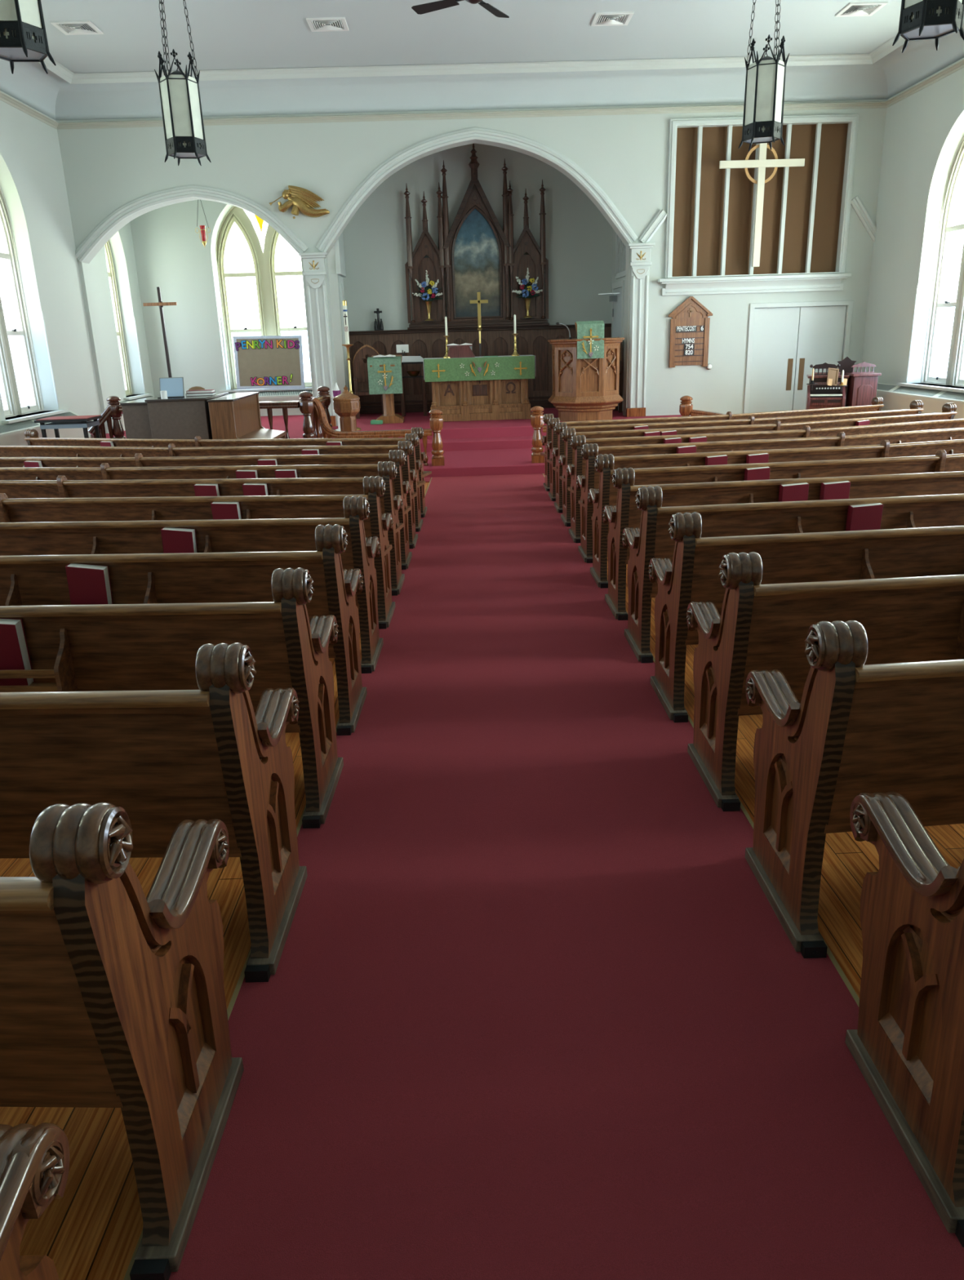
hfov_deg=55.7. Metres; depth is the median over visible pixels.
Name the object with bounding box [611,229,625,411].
wall
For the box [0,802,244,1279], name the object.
pew
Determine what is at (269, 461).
hymnal
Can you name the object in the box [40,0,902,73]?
ceiling
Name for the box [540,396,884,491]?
pew
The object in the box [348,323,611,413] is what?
wainscot
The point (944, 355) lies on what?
window
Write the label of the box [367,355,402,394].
cloth
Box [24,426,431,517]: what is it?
pew
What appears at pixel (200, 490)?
hymnal
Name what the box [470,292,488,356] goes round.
processional cross
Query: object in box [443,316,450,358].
candle
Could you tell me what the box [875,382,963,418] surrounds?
radiator cover
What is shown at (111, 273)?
window
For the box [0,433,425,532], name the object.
pew
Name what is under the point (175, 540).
hymnal
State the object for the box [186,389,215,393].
book
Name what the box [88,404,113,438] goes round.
balustrade
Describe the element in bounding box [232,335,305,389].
notice board
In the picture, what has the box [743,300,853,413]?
door
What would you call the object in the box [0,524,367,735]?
pew
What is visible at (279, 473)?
hymnal
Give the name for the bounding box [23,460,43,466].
hymnal
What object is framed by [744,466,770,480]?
hymnal
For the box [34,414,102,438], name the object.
side table
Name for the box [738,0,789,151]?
hanging lantern
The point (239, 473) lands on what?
hymnal
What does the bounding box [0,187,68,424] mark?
window
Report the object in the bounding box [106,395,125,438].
newel post
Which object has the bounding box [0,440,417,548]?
pew
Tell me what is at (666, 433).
hymnal
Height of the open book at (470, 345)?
0.140 m
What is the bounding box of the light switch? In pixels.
[706,363,711,369]
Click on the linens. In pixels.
(509, 355)
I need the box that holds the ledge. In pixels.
[657,273,851,295]
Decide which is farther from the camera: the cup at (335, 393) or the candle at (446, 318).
the candle at (446, 318)
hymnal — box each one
[0,617,35,685]
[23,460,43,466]
[65,563,112,604]
[99,441,114,446]
[160,527,197,553]
[193,484,220,496]
[210,502,241,519]
[235,470,258,478]
[242,483,268,495]
[257,458,277,465]
[275,469,297,478]
[301,448,319,454]
[326,441,342,445]
[633,425,648,429]
[644,431,660,435]
[660,430,676,435]
[663,437,681,444]
[676,445,696,453]
[688,435,706,442]
[705,454,728,465]
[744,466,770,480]
[746,453,768,463]
[777,482,808,502]
[819,480,850,500]
[845,502,883,530]
[855,419,870,426]
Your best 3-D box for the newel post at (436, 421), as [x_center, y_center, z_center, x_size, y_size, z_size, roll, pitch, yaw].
[-0.603,-2.723,12.255,0.184,0.741,0.184,-2,18,-1]
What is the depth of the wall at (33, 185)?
13.65 m
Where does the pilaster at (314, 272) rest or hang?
attached to the wall at (627, 156)
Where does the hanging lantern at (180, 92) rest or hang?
hanging from the ceiling
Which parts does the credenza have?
leg, leg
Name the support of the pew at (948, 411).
on the floor at (93, 1232)
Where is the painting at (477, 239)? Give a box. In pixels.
[453,208,500,316]
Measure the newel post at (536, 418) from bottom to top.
0.741 m
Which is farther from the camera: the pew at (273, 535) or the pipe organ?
the pipe organ
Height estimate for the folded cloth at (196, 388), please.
0.110 m
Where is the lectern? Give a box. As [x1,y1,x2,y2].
[369,354,404,424]
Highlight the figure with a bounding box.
[373,308,383,330]
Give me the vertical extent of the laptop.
0.228 m
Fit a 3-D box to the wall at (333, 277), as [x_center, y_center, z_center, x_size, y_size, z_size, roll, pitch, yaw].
[-2.695,-6.261,16.072,0.300,5.590,2.700,-2,18,-1]
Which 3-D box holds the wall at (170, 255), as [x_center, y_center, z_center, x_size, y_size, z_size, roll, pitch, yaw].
[-4.613,-6.578,17.356,4.260,5.690,0.250,-2,18,-1]
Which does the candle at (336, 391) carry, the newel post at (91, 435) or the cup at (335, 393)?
the cup at (335, 393)
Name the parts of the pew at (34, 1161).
panel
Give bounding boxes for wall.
[0,90,154,438]
[55,98,887,433]
[129,199,311,396]
[327,244,346,417]
[342,142,613,331]
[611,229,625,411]
[862,57,963,389]
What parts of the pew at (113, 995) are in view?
rail, backrest, panel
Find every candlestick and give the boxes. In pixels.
[443,335,450,358]
[511,333,519,355]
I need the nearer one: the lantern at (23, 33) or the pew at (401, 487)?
the lantern at (23, 33)
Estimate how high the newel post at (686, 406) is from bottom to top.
0.741 m
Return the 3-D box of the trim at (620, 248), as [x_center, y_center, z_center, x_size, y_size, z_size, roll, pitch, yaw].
[2.433,-6.778,15.588,0.053,1.060,1.500,-2,18,-1]
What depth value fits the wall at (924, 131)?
13.53 m
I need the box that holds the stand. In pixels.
[447,346,475,358]
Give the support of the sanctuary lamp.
attached to the wall at (627, 156)
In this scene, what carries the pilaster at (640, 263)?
attached to the wall at (627, 156)
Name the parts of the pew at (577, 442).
seat, panel, backrest, rail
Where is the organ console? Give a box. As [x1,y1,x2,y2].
[120,391,228,439]
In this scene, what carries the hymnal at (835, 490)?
in the pew at (626, 513)
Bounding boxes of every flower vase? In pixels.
[412,270,442,320]
[511,267,542,317]
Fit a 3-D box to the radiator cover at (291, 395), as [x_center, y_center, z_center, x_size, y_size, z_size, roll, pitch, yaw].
[-4.542,-4.563,17.791,3.150,0.530,0.189,-2,18,-1]
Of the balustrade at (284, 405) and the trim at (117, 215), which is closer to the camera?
the balustrade at (284, 405)
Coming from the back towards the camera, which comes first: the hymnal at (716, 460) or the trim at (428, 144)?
the trim at (428, 144)
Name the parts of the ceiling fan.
blade, motor, blade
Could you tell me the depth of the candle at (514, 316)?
15.09 m
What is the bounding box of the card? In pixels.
[395,344,408,355]
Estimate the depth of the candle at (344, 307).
14.01 m
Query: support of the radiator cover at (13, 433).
attached to the wall at (33, 185)
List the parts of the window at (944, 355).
sill, sash moulding, pane, frame, pane, pane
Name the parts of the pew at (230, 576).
rail, backrest, panel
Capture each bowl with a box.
[333,397,359,416]
[407,370,420,376]
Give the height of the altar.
1.015 m
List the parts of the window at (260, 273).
pane, pane, pane, pane, yellow glass, sill, pane, pane, pane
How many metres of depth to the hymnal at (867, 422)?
9.45 m
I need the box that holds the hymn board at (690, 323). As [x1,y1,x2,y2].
[668,296,712,367]
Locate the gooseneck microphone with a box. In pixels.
[555,322,571,338]
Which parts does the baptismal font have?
panel moulding, lid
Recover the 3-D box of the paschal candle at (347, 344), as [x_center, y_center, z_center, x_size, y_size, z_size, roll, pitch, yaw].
[-2.070,-4.264,14.226,0.240,1.940,0.240,-2,18,-1]
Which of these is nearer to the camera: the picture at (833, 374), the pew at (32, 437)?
the pew at (32, 437)
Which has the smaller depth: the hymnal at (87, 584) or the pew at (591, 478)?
the hymnal at (87, 584)
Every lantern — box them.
[0,0,56,74]
[154,0,211,165]
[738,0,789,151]
[892,0,963,53]
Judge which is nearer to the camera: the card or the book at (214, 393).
the book at (214, 393)
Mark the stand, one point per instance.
(463, 351)
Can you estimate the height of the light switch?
0.100 m
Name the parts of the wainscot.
panel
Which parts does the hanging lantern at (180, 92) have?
chain, chain, glass pane, glass pane, glass, chain, glass pane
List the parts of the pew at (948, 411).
panel, backrest, rail, panel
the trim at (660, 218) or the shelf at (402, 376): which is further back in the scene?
the shelf at (402, 376)
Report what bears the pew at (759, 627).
on the floor at (93, 1232)
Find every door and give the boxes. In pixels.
[598,280,624,409]
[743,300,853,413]
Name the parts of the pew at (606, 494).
panel, backrest, rail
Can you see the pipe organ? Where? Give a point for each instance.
(860, 388)
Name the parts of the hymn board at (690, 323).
post, letter rail, letter rail, letter rail, letter rail, letter rail, letter rail, gable moulding, post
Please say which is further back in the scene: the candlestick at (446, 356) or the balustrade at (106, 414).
the candlestick at (446, 356)
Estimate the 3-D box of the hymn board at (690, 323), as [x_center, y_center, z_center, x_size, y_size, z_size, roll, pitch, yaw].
[3.402,-5.043,14.947,0.720,1.099,0.050,-2,18,-1]
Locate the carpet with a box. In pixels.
[123,473,963,1279]
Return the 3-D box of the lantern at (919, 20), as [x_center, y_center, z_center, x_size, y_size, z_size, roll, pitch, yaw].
[2.041,-3.958,3.851,0.279,2.496,0.320,13,23,36]
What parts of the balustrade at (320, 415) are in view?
handrail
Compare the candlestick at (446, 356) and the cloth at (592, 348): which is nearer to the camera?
the cloth at (592, 348)
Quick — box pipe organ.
[805,356,881,408]
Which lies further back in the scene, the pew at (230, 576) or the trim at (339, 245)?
the trim at (339, 245)
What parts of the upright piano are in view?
keyboard lid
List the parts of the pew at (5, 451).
rail, backrest, panel, seat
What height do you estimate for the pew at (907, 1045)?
0.892 m
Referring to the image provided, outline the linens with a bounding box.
[422,355,535,380]
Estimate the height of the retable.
3.122 m
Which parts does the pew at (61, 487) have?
rail, backrest, panel, seat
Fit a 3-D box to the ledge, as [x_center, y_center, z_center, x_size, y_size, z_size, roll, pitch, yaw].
[4.382,-5.730,14.717,3.090,0.250,0.150,-2,18,-1]
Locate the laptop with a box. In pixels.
[157,377,184,398]
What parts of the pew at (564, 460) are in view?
panel, backrest, rail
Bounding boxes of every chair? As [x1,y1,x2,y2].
[352,344,383,418]
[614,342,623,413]
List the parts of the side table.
leg, leg, leg, leg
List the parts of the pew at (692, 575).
panel, backrest, rail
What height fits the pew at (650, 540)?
0.896 m
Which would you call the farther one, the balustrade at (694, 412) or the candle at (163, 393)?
the balustrade at (694, 412)
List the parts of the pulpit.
panel frame, panel frame, cornice, moulding, panel frame, panel frame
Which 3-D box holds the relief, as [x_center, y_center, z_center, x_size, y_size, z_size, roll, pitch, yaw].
[-2.833,-6.782,14.130,0.920,0.482,0.180,-2,18,-1]
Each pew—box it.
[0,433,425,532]
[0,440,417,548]
[0,449,412,569]
[0,461,404,595]
[0,475,395,629]
[0,495,383,673]
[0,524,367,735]
[0,567,343,828]
[0,642,307,982]
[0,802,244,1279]
[0,1122,69,1279]
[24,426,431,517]
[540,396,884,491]
[546,400,923,501]
[551,402,956,512]
[558,418,963,526]
[566,427,963,542]
[576,439,963,563]
[587,449,963,588]
[602,467,963,620]
[622,485,963,662]
[648,511,963,722]
[686,551,963,811]
[745,620,963,958]
[844,791,963,1247]
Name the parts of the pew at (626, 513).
panel, backrest, rail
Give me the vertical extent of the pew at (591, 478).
0.904 m
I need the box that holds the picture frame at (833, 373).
[826,367,839,386]
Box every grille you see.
[0,412,75,433]
[120,395,151,402]
[226,390,311,395]
[876,383,963,399]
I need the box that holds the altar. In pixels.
[430,378,530,422]
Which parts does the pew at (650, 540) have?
panel, backrest, rail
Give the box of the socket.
[477,325,482,342]
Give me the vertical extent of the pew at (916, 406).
0.911 m
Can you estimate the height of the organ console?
1.155 m
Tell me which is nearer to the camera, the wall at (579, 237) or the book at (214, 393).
the book at (214, 393)
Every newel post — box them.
[89,426,102,438]
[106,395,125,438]
[298,391,315,438]
[316,386,333,438]
[429,408,444,466]
[530,405,544,462]
[679,395,693,416]
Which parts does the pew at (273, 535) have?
rail, backrest, panel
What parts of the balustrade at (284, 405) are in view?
handrail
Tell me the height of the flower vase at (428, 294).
0.868 m
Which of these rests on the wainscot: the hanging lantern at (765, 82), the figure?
the figure
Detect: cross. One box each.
[142,286,177,377]
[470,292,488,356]
[719,142,804,266]
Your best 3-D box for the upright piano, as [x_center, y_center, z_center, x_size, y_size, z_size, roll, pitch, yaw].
[-2.858,-2.459,11.359,0.610,1.132,1.490,-2,18,-1]
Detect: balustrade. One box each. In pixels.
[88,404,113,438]
[119,400,299,438]
[311,395,327,438]
[313,397,432,466]
[542,409,726,432]
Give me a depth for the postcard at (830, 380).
13.69 m
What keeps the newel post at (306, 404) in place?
on the platform
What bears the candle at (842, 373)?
on the pipe organ
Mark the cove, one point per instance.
(49, 94)
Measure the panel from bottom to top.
0.300 m
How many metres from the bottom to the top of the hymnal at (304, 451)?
0.226 m
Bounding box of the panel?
[472,380,488,395]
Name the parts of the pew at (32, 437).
panel, backrest, rail, panel, seat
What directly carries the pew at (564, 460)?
on the floor at (93, 1232)
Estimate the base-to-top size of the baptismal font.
1.035 m
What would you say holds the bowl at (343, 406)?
on the baptismal font
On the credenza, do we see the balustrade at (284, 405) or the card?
the card
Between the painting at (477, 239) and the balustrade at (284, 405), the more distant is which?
the painting at (477, 239)
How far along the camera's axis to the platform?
14.01 m
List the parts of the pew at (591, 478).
seat, panel, backrest, rail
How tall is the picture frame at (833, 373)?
0.267 m
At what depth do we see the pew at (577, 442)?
7.52 m
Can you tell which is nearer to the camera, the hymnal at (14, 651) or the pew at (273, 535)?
the hymnal at (14, 651)
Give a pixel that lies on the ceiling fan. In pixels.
(424, 8)
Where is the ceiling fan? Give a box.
[411,0,509,17]
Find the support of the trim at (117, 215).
attached to the wall at (627, 156)
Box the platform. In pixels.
[89,408,690,477]
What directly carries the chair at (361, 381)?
on the platform
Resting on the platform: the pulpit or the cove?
the pulpit
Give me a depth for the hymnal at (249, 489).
5.86 m
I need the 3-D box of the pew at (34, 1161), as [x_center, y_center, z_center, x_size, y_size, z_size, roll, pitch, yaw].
[-2.704,0.848,0.998,4.457,0.890,0.694,-1,18,4]
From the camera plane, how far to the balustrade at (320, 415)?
12.19 m
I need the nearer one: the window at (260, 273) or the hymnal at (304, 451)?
the hymnal at (304, 451)
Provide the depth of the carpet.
2.12 m
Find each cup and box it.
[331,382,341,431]
[332,390,341,396]
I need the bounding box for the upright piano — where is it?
[206,391,286,439]
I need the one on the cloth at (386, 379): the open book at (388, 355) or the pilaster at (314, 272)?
the open book at (388, 355)
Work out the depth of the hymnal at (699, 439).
8.14 m
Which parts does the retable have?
raking moulding, raking moulding, picture moulding, raking moulding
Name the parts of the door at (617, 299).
frame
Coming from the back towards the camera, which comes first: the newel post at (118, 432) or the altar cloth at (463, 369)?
the altar cloth at (463, 369)
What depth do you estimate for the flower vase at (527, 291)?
16.79 m
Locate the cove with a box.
[0,14,963,120]
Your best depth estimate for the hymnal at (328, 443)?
8.92 m
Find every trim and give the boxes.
[0,58,963,129]
[38,35,905,84]
[75,184,307,262]
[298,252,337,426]
[315,126,637,252]
[334,231,350,391]
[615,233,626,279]
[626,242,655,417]
[639,208,666,243]
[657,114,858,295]
[850,195,876,242]
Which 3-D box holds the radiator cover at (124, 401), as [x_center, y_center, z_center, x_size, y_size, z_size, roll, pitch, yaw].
[-6.237,-4.098,16.553,0.189,0.530,2.240,-2,18,-1]
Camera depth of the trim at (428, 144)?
14.08 m
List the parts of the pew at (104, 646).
rail, backrest, panel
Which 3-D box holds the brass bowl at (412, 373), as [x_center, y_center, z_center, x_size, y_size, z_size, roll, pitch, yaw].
[-1.239,-4.823,16.534,0.250,0.090,0.246,-2,18,-1]
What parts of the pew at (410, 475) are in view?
rail, backrest, panel, seat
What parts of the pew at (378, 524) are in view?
rail, backrest, panel, seat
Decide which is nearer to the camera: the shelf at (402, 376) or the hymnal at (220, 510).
the hymnal at (220, 510)
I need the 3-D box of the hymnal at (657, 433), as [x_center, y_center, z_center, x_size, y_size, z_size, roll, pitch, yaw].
[1.657,-1.920,8.909,0.163,0.233,0.074,-4,19,-8]
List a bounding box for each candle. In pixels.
[160,390,167,398]
[342,300,360,430]
[342,305,349,344]
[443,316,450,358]
[444,316,447,335]
[511,314,519,355]
[513,314,515,333]
[809,368,815,383]
[839,369,844,385]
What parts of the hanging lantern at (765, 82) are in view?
glass pane, chain, glass, glass pane, chain, chain, glass pane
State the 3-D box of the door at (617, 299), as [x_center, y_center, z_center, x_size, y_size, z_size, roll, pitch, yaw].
[2.293,-5.350,16.665,0.397,2.202,1.150,-2,18,-1]
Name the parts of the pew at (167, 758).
rail, backrest, panel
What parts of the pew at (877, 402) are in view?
panel, rail, backrest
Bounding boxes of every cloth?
[188,386,204,390]
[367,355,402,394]
[423,355,534,382]
[576,320,604,359]
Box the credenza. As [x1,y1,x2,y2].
[400,355,427,416]
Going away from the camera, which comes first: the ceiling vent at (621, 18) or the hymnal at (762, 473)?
the hymnal at (762, 473)
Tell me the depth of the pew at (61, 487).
6.00 m
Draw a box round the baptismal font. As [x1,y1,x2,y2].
[333,385,359,431]
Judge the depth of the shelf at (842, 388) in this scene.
13.67 m
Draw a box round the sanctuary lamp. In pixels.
[195,200,210,247]
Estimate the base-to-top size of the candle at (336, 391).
0.742 m
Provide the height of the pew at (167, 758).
0.890 m
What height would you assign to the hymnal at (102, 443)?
0.226 m
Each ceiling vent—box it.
[49,20,103,35]
[306,17,348,31]
[591,11,634,26]
[835,1,888,17]
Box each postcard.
[827,378,832,386]
[842,377,847,385]
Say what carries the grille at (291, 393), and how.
attached to the radiator cover at (291, 395)
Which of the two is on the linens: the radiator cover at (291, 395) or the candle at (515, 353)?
the candle at (515, 353)
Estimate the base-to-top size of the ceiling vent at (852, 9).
0.019 m
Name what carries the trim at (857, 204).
attached to the wall at (627, 156)
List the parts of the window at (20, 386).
pane, pane, pane, frame, pane, sash moulding, sill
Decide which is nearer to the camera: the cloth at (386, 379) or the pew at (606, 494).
the pew at (606, 494)
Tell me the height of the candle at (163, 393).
0.088 m
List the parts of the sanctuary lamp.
red glass, chain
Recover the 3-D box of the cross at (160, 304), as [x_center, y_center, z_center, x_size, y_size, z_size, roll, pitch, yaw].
[-4.724,-4.153,13.757,0.490,2.180,0.400,-2,18,-1]
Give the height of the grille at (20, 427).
0.076 m
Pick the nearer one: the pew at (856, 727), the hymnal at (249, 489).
the pew at (856, 727)
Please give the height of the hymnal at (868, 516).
0.233 m
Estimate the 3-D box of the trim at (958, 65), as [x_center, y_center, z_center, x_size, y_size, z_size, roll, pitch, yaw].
[0.176,-5.096,5.216,12.670,0.086,18.320,-2,18,-1]
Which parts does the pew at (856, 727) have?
seat, panel, backrest, rail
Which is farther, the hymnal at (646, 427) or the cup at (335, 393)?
the cup at (335, 393)
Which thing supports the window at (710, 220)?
attached to the wall at (627, 156)
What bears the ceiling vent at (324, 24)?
in the ceiling
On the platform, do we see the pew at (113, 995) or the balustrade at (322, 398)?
the balustrade at (322, 398)
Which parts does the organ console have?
wing panel, panel, panel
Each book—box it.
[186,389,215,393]
[186,391,216,396]
[373,354,395,357]
[446,342,472,351]
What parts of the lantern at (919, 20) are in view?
glass pane, glass, glass pane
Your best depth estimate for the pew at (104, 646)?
2.86 m
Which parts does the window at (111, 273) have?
frame, sash moulding, sill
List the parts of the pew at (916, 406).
panel, backrest, rail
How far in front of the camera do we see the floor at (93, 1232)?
2.28 m
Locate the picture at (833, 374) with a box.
[828,369,837,384]
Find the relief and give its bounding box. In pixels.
[269,185,329,218]
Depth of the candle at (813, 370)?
13.75 m
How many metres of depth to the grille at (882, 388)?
13.14 m
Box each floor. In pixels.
[0,482,963,1279]
[424,473,544,482]
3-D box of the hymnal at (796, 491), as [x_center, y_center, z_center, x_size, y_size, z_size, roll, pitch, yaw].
[1.749,-0.771,5.139,0.163,0.233,0.074,-3,19,-5]
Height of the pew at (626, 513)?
0.898 m
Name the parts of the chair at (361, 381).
armrest, panel, backrest, arched moulding, seat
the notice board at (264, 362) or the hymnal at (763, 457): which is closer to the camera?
the hymnal at (763, 457)
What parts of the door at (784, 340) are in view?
push plate, push plate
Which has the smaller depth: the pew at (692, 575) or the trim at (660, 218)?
the pew at (692, 575)
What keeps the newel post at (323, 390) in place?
on the platform
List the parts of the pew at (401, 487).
rail, backrest, panel, seat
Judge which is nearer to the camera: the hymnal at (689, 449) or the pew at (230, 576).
the pew at (230, 576)
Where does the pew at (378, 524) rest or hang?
on the floor at (93, 1232)
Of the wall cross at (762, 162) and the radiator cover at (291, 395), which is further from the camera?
the radiator cover at (291, 395)
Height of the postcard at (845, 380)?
0.106 m
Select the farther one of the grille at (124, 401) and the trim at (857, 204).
the grille at (124, 401)
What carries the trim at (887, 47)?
attached to the ceiling
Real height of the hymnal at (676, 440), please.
0.233 m
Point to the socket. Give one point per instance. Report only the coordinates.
(479, 329)
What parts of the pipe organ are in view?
panel, stop knob, cornice, cornice, raised panel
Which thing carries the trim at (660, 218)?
attached to the wall at (627, 156)
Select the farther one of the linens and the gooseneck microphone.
the linens
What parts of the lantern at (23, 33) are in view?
glass pane, glass, glass pane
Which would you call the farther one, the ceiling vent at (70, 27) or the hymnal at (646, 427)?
the ceiling vent at (70, 27)
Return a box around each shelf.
[401,375,423,377]
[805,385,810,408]
[840,386,845,407]
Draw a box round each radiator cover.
[0,411,84,445]
[120,395,153,431]
[226,390,312,416]
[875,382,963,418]
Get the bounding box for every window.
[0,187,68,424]
[104,240,151,400]
[215,205,311,392]
[897,135,963,392]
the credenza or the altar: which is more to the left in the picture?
the credenza
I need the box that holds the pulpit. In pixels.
[547,322,624,421]
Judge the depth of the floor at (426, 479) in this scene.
11.89 m
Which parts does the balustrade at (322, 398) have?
handrail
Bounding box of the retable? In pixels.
[404,143,549,329]
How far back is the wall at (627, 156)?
14.12 m
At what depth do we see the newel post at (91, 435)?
12.49 m
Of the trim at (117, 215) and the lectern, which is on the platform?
the lectern
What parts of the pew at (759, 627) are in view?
seat, panel, backrest, rail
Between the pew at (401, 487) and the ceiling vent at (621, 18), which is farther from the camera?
the ceiling vent at (621, 18)

